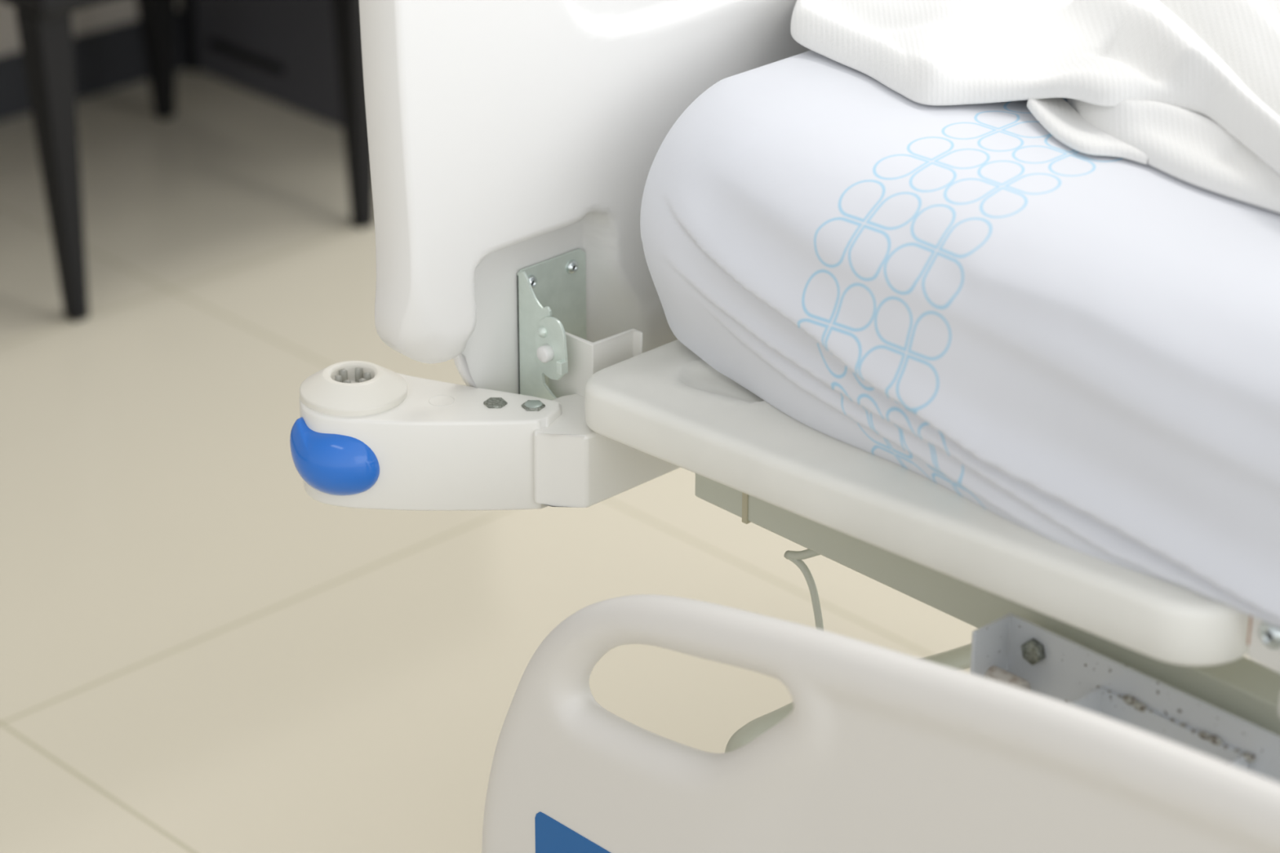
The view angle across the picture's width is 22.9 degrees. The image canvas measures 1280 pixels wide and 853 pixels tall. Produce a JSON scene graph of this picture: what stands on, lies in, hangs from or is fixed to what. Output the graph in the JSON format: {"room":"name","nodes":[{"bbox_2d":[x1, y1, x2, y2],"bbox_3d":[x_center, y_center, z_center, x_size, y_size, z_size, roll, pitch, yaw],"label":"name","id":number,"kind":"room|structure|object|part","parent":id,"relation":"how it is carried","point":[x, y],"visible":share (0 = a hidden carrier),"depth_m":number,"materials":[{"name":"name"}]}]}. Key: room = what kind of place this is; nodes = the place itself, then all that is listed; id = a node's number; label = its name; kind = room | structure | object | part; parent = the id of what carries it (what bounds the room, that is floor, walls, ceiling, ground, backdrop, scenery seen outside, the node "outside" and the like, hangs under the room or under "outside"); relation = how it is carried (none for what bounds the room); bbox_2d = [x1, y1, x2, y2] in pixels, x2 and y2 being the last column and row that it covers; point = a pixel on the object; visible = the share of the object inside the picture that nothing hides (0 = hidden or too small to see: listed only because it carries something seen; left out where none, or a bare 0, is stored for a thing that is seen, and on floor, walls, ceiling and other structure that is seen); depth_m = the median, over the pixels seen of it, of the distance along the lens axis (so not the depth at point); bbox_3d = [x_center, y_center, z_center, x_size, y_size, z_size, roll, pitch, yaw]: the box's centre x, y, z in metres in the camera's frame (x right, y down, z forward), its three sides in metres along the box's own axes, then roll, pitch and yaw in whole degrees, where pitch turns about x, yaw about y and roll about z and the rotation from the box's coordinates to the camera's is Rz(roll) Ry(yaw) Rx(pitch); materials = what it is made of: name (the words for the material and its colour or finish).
{"room":"hospital room","nodes":[
{"label":"hospital room","id":0,"kind":"room"},
{"bbox_2d":[0,0,181,56],"bbox_3d":[-1.865,-1.431,3.631,7.700,2.800,0.200,-22,34,-39],"label":"wall","id":1,"kind":"structure","parent":0,"point":[117,12],"depth_m":4.93,"materials":[{"name":"beige paint"}]},
{"bbox_2d":[0,8,185,121],"bbox_3d":[-2.654,0.175,3.406,5.320,0.098,0.012,-22,34,-39],"label":"baseboard","id":2,"kind":"structure","parent":1,"relation":"attached to","point":[113,57],"depth_m":4.96,"materials":[{"name":"grey wood"}]},
{"bbox_2d":[0,69,1262,852],"bbox_3d":[0.416,0.891,2.107,7.700,0.050,6.800,-22,34,-39],"label":"floor","id":3,"kind":"structure","parent":0,"point":[201,651],"depth_m":3.58,"materials":[{"name":"beige tile"}]},
{"bbox_2d":[0,0,373,322],"bbox_3d":[-0.741,-0.521,4.433,0.620,0.470,0.630,-22,34,-39],"label":"chair","id":4,"kind":"object","parent":3,"relation":"on","point":[44,26],"visible":0.99,"depth_m":4.13,"materials":[{"name":"black paint"}]},
{"bbox_3d":[-0.756,-0.337,4.096,0.053,0.430,0.053,-22,34,-39],"label":"leg","id":5,"kind":"part","parent":4,"relation":"part of","materials":[{"name":"black paint"}]},
{"bbox_3d":[-0.740,-0.715,4.340,0.620,0.040,0.630,-22,34,-39],"label":"seat","id":6,"kind":"part","parent":4,"relation":"part of","materials":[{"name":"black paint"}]},
{"bbox_3d":[-0.738,-0.672,4.793,0.072,0.430,0.072,-22,34,-39],"label":"leg","id":7,"kind":"part","parent":4,"relation":"part of","materials":[{"name":"black paint"}]},
{"bbox_3d":[-0.393,-0.479,4.393,0.052,0.430,0.052,-22,34,-39],"label":"leg","id":8,"kind":"part","parent":4,"relation":"part of","materials":[{"name":"black paint"}]},
{"bbox_2d":[180,0,343,128],"bbox_3d":[-1.066,-0.554,4.176,1.710,0.750,0.728,-22,34,-39],"label":"cabinet","id":9,"kind":"object","parent":3,"relation":"on","point":[282,51],"visible":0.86,"depth_m":4.91,"materials":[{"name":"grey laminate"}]},
{"bbox_2d":[289,0,1279,852],"bbox_3d":[0.632,0.100,2.364,1.044,1.146,1.629,-22,34,-39],"label":"hospital bed","id":10,"kind":"object","parent":3,"relation":"on","point":[1101,706],"visible":0.67,"depth_m":2.40,"materials":[{"name":"white plastic"}]},
{"bbox_2d":[334,367,371,382],"bbox_3d":[-0.233,-0.037,2.563,0.028,0.010,0.029,-22,34,-39],"label":"socket","id":11,"kind":"object","parent":10,"relation":"attached to","point":[342,375],"depth_m":2.57,"materials":[{"name":"grey plastic"}]},
{"bbox_3d":[-0.175,0.018,2.567,0.209,0.080,0.102,10,27,20],"label":"bumper arm","id":12,"kind":"part","parent":10,"relation":"part of","materials":[{"name":"white plastic"}]},
{"bbox_3d":[-0.072,-0.064,2.569,0.003,0.055,0.036,-22,34,-39],"label":"latch lever","id":13,"kind":"part","parent":10,"relation":"part of","materials":[{"name":"metal"}]},
{"bbox_3d":[-0.072,-0.053,2.638,0.076,0.188,0.002,-22,34,-39],"label":"latch plate","id":14,"kind":"part","parent":10,"relation":"part of","materials":[{"name":"metal"}]},
{"bbox_3d":[0.156,-0.371,2.720,1.004,0.607,0.050,-22,34,-39],"label":"footboard","id":15,"kind":"part","parent":10,"relation":"part of","materials":[{"name":"white plastic"}]},
{"bbox_3d":[-0.036,-0.047,2.597,0.048,0.073,0.064,-22,34,-39],"label":"support plate","id":16,"kind":"part","parent":10,"relation":"part of","materials":[{"name":"white"}]},
{"bbox_3d":[0.133,0.099,2.504,0.007,0.028,0.044,-22,34,-39],"label":"hook stem","id":17,"kind":"part","parent":10,"relation":"part of","materials":[{"name":"grey paint"}]},
{"bbox_3d":[0.278,0.358,2.123,0.038,0.510,1.165,-22,34,-39],"label":"rail","id":18,"kind":"part","parent":10,"relation":"part of","materials":[{"name":"white plastic"}]},
{"bbox_3d":[0.434,-0.050,2.547,0.762,0.075,0.629,-22,34,-39],"label":"deck panel","id":19,"kind":"part","parent":10,"relation":"part of","materials":[{"name":"beige plastic"}]},
{"bbox_2d":[640,50,1279,627],"bbox_3d":[0.700,-0.046,2.271,0.770,0.219,1.408,-22,34,-39],"label":"mattress","id":20,"kind":"object","parent":10,"relation":"on","point":[1081,349],"visible":0.77,"depth_m":2.25,"materials":[{"name":"fabric"}]},
{"bbox_2d":[790,0,1279,213],"bbox_3d":[0.415,-0.340,2.543,0.596,0.073,0.835,6,26,13],"label":"blanket","id":21,"kind":"object","parent":20,"relation":"on","point":[1188,91],"visible":1,"depth_m":2.42,"materials":[{"name":"white fabric"}]},
{"bbox_3d":[0.452,0.155,2.082,0.004,0.097,0.120,-22,34,-39],"label":"hinge plate","id":22,"kind":"part","parent":10,"relation":"part of","materials":[{"name":"white"}]},
{"bbox_2d":[1266,631,1272,640],"bbox_3d":[0.419,0.139,2.103,0.001,0.007,0.007,-22,34,-39],"label":"screw","id":23,"kind":"object","parent":10,"relation":"attached to","point":[1268,635],"depth_m":2.10,"materials":[{"name":"silver metal"}]},
{"bbox_3d":[0.440,0.185,2.088,0.022,0.026,0.034,-22,34,-39],"label":"hinge arm","id":24,"kind":"part","parent":10,"relation":"part of","materials":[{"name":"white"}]}
]}

